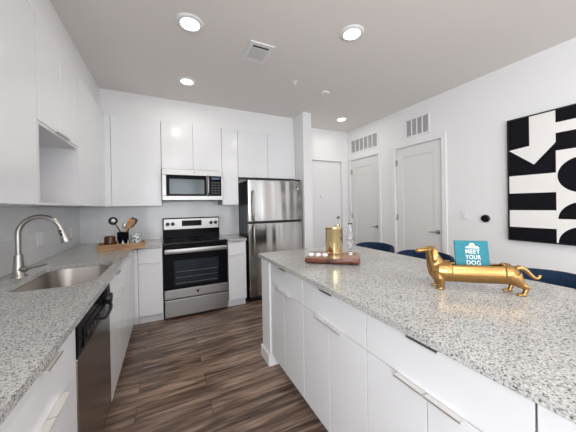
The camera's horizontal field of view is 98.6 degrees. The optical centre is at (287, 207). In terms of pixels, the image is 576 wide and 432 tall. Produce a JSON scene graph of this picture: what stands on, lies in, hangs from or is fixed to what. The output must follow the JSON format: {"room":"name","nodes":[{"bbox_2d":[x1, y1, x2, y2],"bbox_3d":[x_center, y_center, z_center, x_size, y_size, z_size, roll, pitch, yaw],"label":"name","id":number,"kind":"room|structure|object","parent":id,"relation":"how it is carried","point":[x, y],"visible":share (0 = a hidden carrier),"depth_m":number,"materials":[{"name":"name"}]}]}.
{"room":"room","nodes":[
{"label":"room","id":0,"kind":"room"},
{"bbox_2d":[28,0,292,136],"bbox_3d":[0.326,-1.296,0.335,2.873,0.303,7.505,-1,0,-26],"label":"soffit","id":1,"kind":"structure","parent":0,"point":[111,102],"depth_m":3.19,"materials":[{"name":"white paint"}]},
{"bbox_2d":[80,127,348,302],"bbox_3d":[-0.665,-0.058,4.086,4.352,2.780,0.128,-1,0,-26],"label":"wall","id":2,"kind":"structure","parent":0,"point":[94,225],"depth_m":3.56,"materials":[{"name":"white paint"}]},
{"bbox_2d":[110,115,161,205],"bbox_3d":[-1.938,-0.559,3.210,0.532,1.089,0.318,-1,0,-26],"label":"upper cabinet","id":3,"kind":"object","parent":2,"relation":"attached to","point":[136,167],"visible":1,"depth_m":3.06,"materials":[{"name":"grey"}]},
{"bbox_2d":[161,121,221,170],"bbox_3d":[-1.359,-0.811,3.495,0.762,0.609,0.318,-1,0,-26],"label":"upper cabinet","id":4,"kind":"object","parent":2,"relation":"attached to","point":[183,146],"visible":0.86,"depth_m":3.34,"materials":[{"name":"grey"}]},
{"bbox_2d":[162,168,222,200],"bbox_3d":[-1.325,-0.296,3.445,0.756,0.404,0.435,-1,0,-26],"label":"microwave oven","id":5,"kind":"object","parent":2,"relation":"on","point":[177,184],"visible":1,"depth_m":3.28,"materials":[{"name":"silver plastic"}]},
{"bbox_2d":[218,128,238,204],"bbox_3d":[-0.906,-0.580,3.717,0.232,1.089,0.318,-1,0,-26],"label":"upper cabinet","id":6,"kind":"object","parent":2,"relation":"attached to","point":[229,151],"visible":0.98,"depth_m":3.57,"materials":[{"name":"grey"}]},
{"bbox_2d":[237,130,294,180],"bbox_3d":[-0.380,-0.792,3.976,0.942,0.686,0.318,-1,0,-26],"label":"upper cabinet","id":7,"kind":"object","parent":2,"relation":"attached to","point":[261,156],"visible":0.98,"depth_m":3.82,"materials":[{"name":"grey"}]},
{"bbox_2d":[312,160,340,247],"bbox_3d":[0.668,0.212,4.689,0.854,2.167,0.101,-1,0,-26],"label":"door","id":8,"kind":"structure","parent":2,"relation":"in","point":[326,182],"depth_m":4.71,"materials":[{"name":"white paint"}]},
{"bbox_2d":[312,159,345,243],"bbox_3d":[0.677,0.210,4.670,0.996,2.191,0.018,-1,0,-26],"label":"door frame","id":9,"kind":"structure","parent":2,"relation":"in","point":[342,163],"depth_m":4.86,"materials":[{"name":"white paint"}]},
{"bbox_2d":[103,297,327,431],"bbox_3d":[0.984,1.360,0.647,4.472,0.080,7.745,-1,0,-26],"label":"floor","id":10,"kind":"structure","parent":0,"point":[205,371],"depth_m":1.91,"materials":[{"name":"wood"}]},
{"bbox_2d":[0,329,76,431],"bbox_3d":[-1.000,0.916,0.629,0.647,0.878,0.530,-1,0,-26],"label":"base cabinet","id":11,"kind":"object","parent":10,"relation":"on","point":[50,403],"visible":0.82,"depth_m":0.78,"materials":[{"name":"white wood"}]},
{"bbox_2d":[75,283,112,431],"bbox_3d":[-1.240,0.918,1.165,0.652,0.878,0.633,-1,0,-26],"label":"dishwasher","id":12,"kind":"object","parent":10,"relation":"on","point":[92,333],"visible":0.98,"depth_m":1.23,"materials":[{"name":"silver metal"}]},
{"bbox_2d":[110,263,126,400],"bbox_3d":[-1.550,0.921,1.752,0.647,0.878,0.679,-1,0,-26],"label":"base cabinet","id":13,"kind":"object","parent":10,"relation":"on","point":[118,343],"visible":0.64,"depth_m":1.82,"materials":[{"name":"white wood"}]},
{"bbox_2d":[125,249,139,345],"bbox_3d":[-1.982,0.923,2.641,0.656,0.881,1.291,-1,0,-26],"label":"base cabinet","id":14,"kind":"object","parent":10,"relation":"on","point":[131,265],"visible":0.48,"depth_m":2.57,"materials":[{"name":"white wood"}]},
{"bbox_2d":[0,239,162,425],"bbox_3d":[-1.372,0.458,1.662,0.912,0.030,3.596,-1,0,-26],"label":"countertop","id":15,"kind":"structure","parent":14,"relation":"on","point":[34,324],"depth_m":1.03,"materials":[{"name":"stone"}]},
{"bbox_2d":[10,214,70,278],"bbox_3d":[-1.631,0.247,1.640,0.304,0.401,0.092,-1,0,-26],"label":"kitchen faucet","id":16,"kind":"object","parent":15,"relation":"on","point":[19,270],"visible":1,"depth_m":1.60,"materials":[{"name":"silver metal"}]},
{"bbox_2d":[11,265,110,291],"bbox_3d":[-1.467,0.568,1.668,0.446,0.182,0.746,-1,0,-26],"label":"sink","id":17,"kind":"object","parent":15,"relation":"in","point":[78,275],"visible":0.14,"depth_m":1.92,"materials":[{"name":"silver metal"}]},
{"bbox_2d":[97,239,145,252],"bbox_3d":[-1.773,0.408,2.662,0.415,0.074,0.250,-1,0,-31],"label":"wooden tray","id":18,"kind":"object","parent":15,"relation":"on","point":[101,247],"visible":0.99,"depth_m":2.55,"materials":[{"name":"brown wood"}]},
{"bbox_2d":[104,235,115,244],"bbox_3d":[-1.868,0.366,2.602,0.104,0.134,0.104,-1,0,-31],"label":"lidded jar","id":19,"kind":"object","parent":18,"relation":"on","point":[108,240],"visible":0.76,"depth_m":2.56,"materials":[{"name":"brown wood"}]},
{"bbox_2d":[117,231,128,243],"bbox_3d":[-1.767,0.348,2.657,0.110,0.165,0.110,-1,0,-31],"label":"utensil crock","id":20,"kind":"object","parent":18,"relation":"on","point":[122,237],"visible":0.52,"depth_m":2.61,"materials":[{"name":"black ceramic"}]},
{"bbox_2d":[108,217,120,231],"bbox_3d":[-1.811,0.240,2.627,0.152,0.276,0.023,-1,0,-31],"label":"ladle","id":21,"kind":"object","parent":20,"relation":"in","point":[113,221],"visible":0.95,"depth_m":2.61,"materials":[{"name":"silver plastic"}]},
{"bbox_2d":[125,218,134,231],"bbox_3d":[-1.722,0.249,2.671,0.128,0.255,0.016,-1,0,-31],"label":"wooden spatula","id":22,"kind":"object","parent":20,"relation":"in","point":[130,222],"visible":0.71,"depth_m":2.68,"materials":[{"name":"orange wood"}]},
{"bbox_2d":[127,217,137,231],"bbox_3d":[-1.725,0.243,2.714,0.146,0.268,0.012,-1,0,-33],"label":"turner","id":23,"kind":"object","parent":20,"relation":"in","point":[135,219],"visible":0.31,"depth_m":2.73,"materials":[{"name":"black plastic"}]},
{"bbox_2d":[130,233,141,242],"bbox_3d":[-1.661,0.358,2.721,0.107,0.140,0.120,-1,0,32],"label":"mug","id":24,"kind":"object","parent":18,"relation":"on","point":[134,237],"visible":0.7,"depth_m":2.68,"materials":[{"name":"white ceramic"}]},
{"bbox_2d":[138,245,163,323],"bbox_3d":[-1.718,0.917,3.138,0.249,0.878,0.632,-1,0,-26],"label":"base cabinet","id":25,"kind":"object","parent":10,"relation":"on","point":[150,260],"visible":0.99,"depth_m":2.88,"materials":[{"name":"white wood"}]},
{"bbox_2d":[163,216,227,318],"bbox_3d":[-1.255,0.737,3.342,0.764,1.180,0.675,-1,0,-26],"label":"range","id":26,"kind":"object","parent":10,"relation":"on","point":[195,268],"visible":1,"depth_m":3.12,"materials":[{"name":"silver metal"}]},
{"bbox_2d":[163,235,226,245],"bbox_3d":[-1.260,0.440,3.344,0.752,0.022,0.542,-1,0,-26],"label":"cooktop","id":27,"kind":"object","parent":26,"relation":"in","point":[188,240],"depth_m":3.22,"materials":[{"name":"black glass"}]},
{"bbox_2d":[227,241,246,306],"bbox_3d":[-0.804,0.898,3.586,0.242,0.878,0.632,-1,0,-26],"label":"base cabinet","id":28,"kind":"object","parent":10,"relation":"on","point":[236,250],"visible":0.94,"depth_m":3.32,"materials":[{"name":"white wood"}]},
{"bbox_2d":[220,234,246,241],"bbox_3d":[-0.810,0.438,3.584,0.253,0.030,0.639,-1,0,-26],"label":"countertop","id":29,"kind":"structure","parent":28,"relation":"on","point":[230,237],"depth_m":3.44,"materials":[{"name":"stone"}]},
{"bbox_2d":[238,178,301,301],"bbox_3d":[-0.265,0.456,3.858,0.854,1.740,0.605,-1,0,-26],"label":"refrigerator","id":30,"kind":"object","parent":10,"relation":"on","point":[270,211],"visible":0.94,"depth_m":3.60,"materials":[{"name":"silver metal"}]},
{"bbox_2d":[261,258,278,365],"bbox_3d":[0.631,0.882,1.324,0.748,0.882,2.396,-1,0,-26],"label":"wall","id":31,"kind":"structure","parent":10,"relation":"on","point":[266,266],"depth_m":2.12,"materials":[{"name":"white paint"}]},
{"bbox_2d":[261,344,269,366],"bbox_3d":[0.635,1.273,1.333,0.778,0.100,2.411,-1,0,-26],"label":"baseboard","id":32,"kind":"structure","parent":31,"relation":"attached to","point":[265,354],"depth_m":2.14,"materials":[{"name":"white paint"}]},
{"bbox_2d":[258,244,575,423],"bbox_3d":[0.730,0.422,1.384,1.030,0.030,2.445,-1,0,-26],"label":"countertop","id":33,"kind":"structure","parent":31,"relation":"on","point":[526,345],"depth_m":0.95,"materials":[{"name":"stone"}]},
{"bbox_2d":[305,251,359,264],"bbox_3d":[0.348,0.390,1.909,0.395,0.042,0.290,-1,0,15],"label":"serving board","id":34,"kind":"object","parent":33,"relation":"on","point":[344,258],"visible":0.85,"depth_m":1.80,"materials":[{"name":"red wood"}]},
{"bbox_2d":[325,224,342,254],"bbox_3d":[0.368,0.250,1.984,0.144,0.236,0.144,-1,0,-26],"label":"canister","id":35,"kind":"object","parent":34,"relation":"on","point":[333,234],"visible":0.99,"depth_m":1.93,"materials":[{"name":"gold metal"}]},
{"bbox_2d":[346,223,354,254],"bbox_3d":[0.488,0.246,1.943,0.070,0.240,0.070,-1,0,-26],"label":"glass vase","id":36,"kind":"object","parent":34,"relation":"on","point":[350,238],"visible":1,"depth_m":1.93,"materials":[{"name":"clear glass"}]},
{"bbox_2d":[415,246,541,295],"bbox_3d":[0.905,0.299,1.205,0.514,0.210,0.103,-1,0,19],"label":"dog figurine","id":37,"kind":"object","parent":33,"relation":"on","point":[440,270],"visible":0.99,"depth_m":1.18,"materials":[{"name":"gold metal"}]},
{"bbox_2d":[453,240,489,265],"bbox_3d":[0.911,0.265,1.226,0.142,0.195,0.056,-1,0,19],"label":"book","id":38,"kind":"object","parent":37,"relation":"in","point":[466,252],"visible":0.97,"depth_m":1.23,"materials":[{"name":"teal paper"}]},
{"bbox_2d":[271,264,304,398],"bbox_3d":[0.246,0.888,1.961,0.639,0.878,0.544,-1,0,-26],"label":"base cabinet","id":39,"kind":"object","parent":10,"relation":"on","point":[287,305],"visible":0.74,"depth_m":1.78,"materials":[{"name":"white wood"}]},
{"bbox_2d":[303,280,367,431],"bbox_3d":[0.489,0.886,1.464,0.639,0.878,0.556,-1,0,-26],"label":"base cabinet","id":40,"kind":"object","parent":10,"relation":"on","point":[335,331],"visible":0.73,"depth_m":1.29,"materials":[{"name":"white wood"}]},
{"bbox_2d":[355,242,394,252],"bbox_3d":[0.791,0.841,2.429,0.454,0.949,0.508,-1,0,-26],"label":"bar stool","id":41,"kind":"object","parent":10,"relation":"on","point":[373,245],"visible":0.23,"depth_m":2.55,"materials":[{"name":"blue fabric"}]},
{"bbox_2d":[396,250,454,261],"bbox_3d":[1.027,0.839,1.948,0.454,0.949,0.508,-1,0,-26],"label":"bar stool","id":42,"kind":"object","parent":10,"relation":"on","point":[412,253],"visible":0.16,"depth_m":2.11,"materials":[{"name":"blue fabric"}]},
{"bbox_2d":[366,314,537,431],"bbox_3d":[0.734,0.884,0.965,0.639,0.878,0.551,-1,0,-26],"label":"base cabinet","id":43,"kind":"object","parent":10,"relation":"on","point":[413,386],"visible":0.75,"depth_m":0.82,"materials":[{"name":"white wood"}]},
{"bbox_2d":[519,268,575,288],"bbox_3d":[1.348,0.837,1.293,0.454,0.949,0.508,-1,0,-26],"label":"bar stool","id":44,"kind":"object","parent":10,"relation":"on","point":[565,279],"visible":0.06,"depth_m":1.40,"materials":[{"name":"blue fabric"}]},
{"bbox_2d":[537,404,575,431],"bbox_3d":[0.978,0.882,0.467,0.639,0.878,0.551,-1,0,-26],"label":"base cabinet","id":45,"kind":"object","parent":10,"relation":"on","point":[548,421],"visible":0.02,"depth_m":0.56,"materials":[{"name":"white wood"}]},
{"bbox_2d":[289,112,312,248],"bbox_3d":[0.184,-0.073,4.106,0.149,2.780,0.599,-1,0,-26],"label":"wall","id":46,"kind":"structure","parent":0,"point":[301,122],"depth_m":3.85,"materials":[{"name":"white paint"}]},
{"bbox_2d":[50,0,575,132],"bbox_3d":[0.933,-1.500,0.633,4.472,0.080,7.745,-1,0,-26],"label":"ceiling","id":47,"kind":"structure","parent":0,"point":[408,53],"depth_m":2.25,"materials":[{"name":"white paint"}]},
{"bbox_2d":[178,77,195,85],"bbox_3d":[-1.147,-1.426,2.816,0.197,0.014,0.197,-1,0,-26],"label":"recessed light","id":48,"kind":"object","parent":47,"relation":"in","point":[188,81],"visible":1,"depth_m":2.80,"materials":[{"name":"white plastic"}]},
{"bbox_2d":[181,79,192,84],"bbox_3d":[-1.147,-1.428,2.816,0.133,0.008,0.133,-1,0,-26],"label":"diffuser","id":49,"kind":"object","parent":48,"relation":"attached to","point":[183,81],"depth_m":2.81,"materials":[{"name":"white plastic"}]},
{"bbox_2d":[175,13,203,32],"bbox_3d":[-0.764,-1.429,1.932,0.209,0.014,0.209,-1,0,-26],"label":"recessed light","id":50,"kind":"object","parent":47,"relation":"in","point":[189,22],"visible":1,"depth_m":1.92,"materials":[{"name":"white plastic"}]},
{"bbox_2d":[180,18,199,30],"bbox_3d":[-0.764,-1.431,1.932,0.142,0.008,0.142,-1,0,-26],"label":"diffuser","id":51,"kind":"object","parent":50,"relation":"attached to","point":[187,24],"depth_m":1.93,"materials":[{"name":"white plastic"}]},
{"bbox_2d":[242,40,274,64],"bbox_3d":[-0.283,-1.440,2.317,0.230,0.012,0.290,-1,0,-26],"label":"ceiling vent","id":52,"kind":"object","parent":47,"relation":"in","point":[257,52],"visible":1,"depth_m":2.30,"materials":[{"name":"white plastic"}]},
{"bbox_2d":[321,90,328,95],"bbox_3d":[0.472,-1.453,3.163,0.110,0.022,0.110,-1,0,-26],"label":"smoke detector","id":53,"kind":"object","parent":47,"relation":"attached to","point":[324,93],"visible":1,"depth_m":3.15,"materials":[{"name":"white plastic"}]},
{"bbox_2d":[335,117,347,120],"bbox_3d":[0.895,-1.469,4.149,0.202,0.014,0.202,-1,0,-26],"label":"recessed light","id":54,"kind":"object","parent":47,"relation":"in","point":[338,118],"visible":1,"depth_m":4.13,"materials":[{"name":"white plastic"}]},
{"bbox_2d":[340,24,364,40],"bbox_3d":[0.536,-1.452,2.077,0.202,0.014,0.202,-1,0,-26],"label":"recessed light","id":55,"kind":"object","parent":47,"relation":"in","point":[353,32],"visible":1,"depth_m":2.06,"materials":[{"name":"white plastic"}]},
{"bbox_2d":[344,29,359,39],"bbox_3d":[0.536,-1.454,2.077,0.137,0.008,0.137,-1,0,-26],"label":"diffuser","id":56,"kind":"object","parent":55,"relation":"attached to","point":[349,34],"depth_m":2.08,"materials":[{"name":"white plastic"}]},
{"bbox_2d":[347,37,575,273],"bbox_3d":[2.938,-0.110,1.544,0.120,2.780,7.625,-1,0,-26],"label":"wall","id":57,"kind":"structure","parent":0,"point":[474,115],"depth_m":2.79,"materials":[{"name":"white paint"}]},
{"bbox_2d":[350,131,378,154],"bbox_3d":[1.379,-1.163,4.529,0.012,0.277,0.700,-1,0,-26],"label":"air vent","id":58,"kind":"object","parent":57,"relation":"in","point":[369,141],"visible":1,"depth_m":4.50,"materials":[{"name":"grey metal"}]},
{"bbox_2d":[348,150,381,242],"bbox_3d":[1.395,0.167,4.544,0.018,2.253,0.812,-1,0,-26],"label":"door frame","id":59,"kind":"structure","parent":57,"relation":"in","point":[379,151],"depth_m":4.21,"materials":[{"name":"white paint"}]},
{"bbox_2d":[351,155,378,244],"bbox_3d":[1.403,0.193,4.553,0.097,2.181,0.712,-1,0,-26],"label":"door","id":60,"kind":"structure","parent":59,"relation":"attached to","point":[364,172],"depth_m":4.55,"materials":[{"name":"white paint"}]},
{"bbox_2d":[405,111,429,139],"bbox_3d":[1.852,-1.166,3.564,0.012,0.288,0.390,-1,0,-26],"label":"air vent","id":61,"kind":"object","parent":57,"relation":"in","point":[418,125],"visible":1,"depth_m":3.55,"materials":[{"name":"grey metal"}]},
{"bbox_2d":[391,132,447,253],"bbox_3d":[1.865,0.159,3.587,0.018,2.261,0.861,-1,0,-26],"label":"door frame","id":62,"kind":"structure","parent":57,"relation":"in","point":[442,135],"depth_m":3.25,"materials":[{"name":"white paint"}]},
{"bbox_2d":[395,139,441,252],"bbox_3d":[1.873,0.191,3.596,0.097,2.177,0.737,-1,0,-26],"label":"door","id":63,"kind":"structure","parent":62,"relation":"attached to","point":[418,167],"depth_m":3.58,"materials":[{"name":"white paint"}]},
{"bbox_2d":[461,210,467,219],"bbox_3d":[2.147,0.092,3.018,0.010,0.118,0.072,-1,0,-26],"label":"light switch","id":64,"kind":"object","parent":57,"relation":"attached to","point":[464,213],"visible":1,"depth_m":3.01,"materials":[{"name":"white plastic"}]},
{"bbox_2d":[481,215,489,221],"bbox_3d":[2.239,0.129,2.814,0.026,0.086,0.086,-1,0,-26],"label":"thermostat","id":65,"kind":"object","parent":57,"relation":"attached to","point":[485,218],"visible":1,"depth_m":2.80,"materials":[{"name":"black plastic"}]},
{"bbox_2d":[507,103,575,245],"bbox_3d":[2.594,-0.282,2.049,0.045,1.243,1.243,-1,0,-26],"label":"framed artwork","id":66,"kind":"object","parent":57,"relation":"attached to","point":[541,147],"visible":1,"depth_m":2.35,"materials":[{"name":"black plastic"}]},
{"bbox_3d":[-0.995,-0.030,-0.318,0.120,2.780,7.745,-1,0,-26],"label":"wall","id":67,"kind":"structure","parent":0,"visible":0},
{"bbox_2d":[0,206,80,277],"bbox_3d":[-1.790,0.222,1.458,0.008,0.458,3.597,-1,0,-26],"label":"wall","id":68,"kind":"structure","parent":67,"relation":"attached to","point":[10,216],"depth_m":2.00,"materials":[{"name":"white paint"}]},
{"bbox_2d":[0,0,38,204],"bbox_3d":[-1.375,-0.558,0.957,0.321,1.089,0.804,-1,0,-26],"label":"upper cabinet","id":69,"kind":"object","parent":68,"relation":"attached to","point":[18,117],"visible":1,"depth_m":1.21,"materials":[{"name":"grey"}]},
{"bbox_2d":[0,10,79,206],"bbox_3d":[-1.708,-0.555,1.652,0.337,1.091,0.732,-1,0,-26],"label":"upper cabinet","id":70,"kind":"object","parent":68,"relation":"attached to","point":[56,79],"visible":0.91,"depth_m":1.79,"materials":[{"name":"grey"}]},
{"bbox_2d":[36,232,43,246],"bbox_3d":[-2.091,0.268,2.092,0.008,0.116,0.118,-1,0,-26],"label":"wall outlet","id":71,"kind":"object","parent":68,"relation":"attached to","point":[39,235],"visible":1,"depth_m":2.08,"materials":[{"name":"white plastic"}]},
{"bbox_2d":[51,75,93,206],"bbox_3d":[-1.978,-0.553,2.184,0.321,1.089,0.455,-1,0,-26],"label":"upper cabinet","id":72,"kind":"object","parent":68,"relation":"attached to","point":[84,98],"visible":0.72,"depth_m":2.22,"materials":[{"name":"grey"}]},
{"bbox_2d":[53,97,111,206],"bbox_3d":[-2.236,-0.552,2.778,0.379,1.093,0.832,-1,0,-26],"label":"upper cabinet","id":73,"kind":"object","parent":68,"relation":"attached to","point":[102,183],"visible":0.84,"depth_m":2.78,"materials":[{"name":"grey"}]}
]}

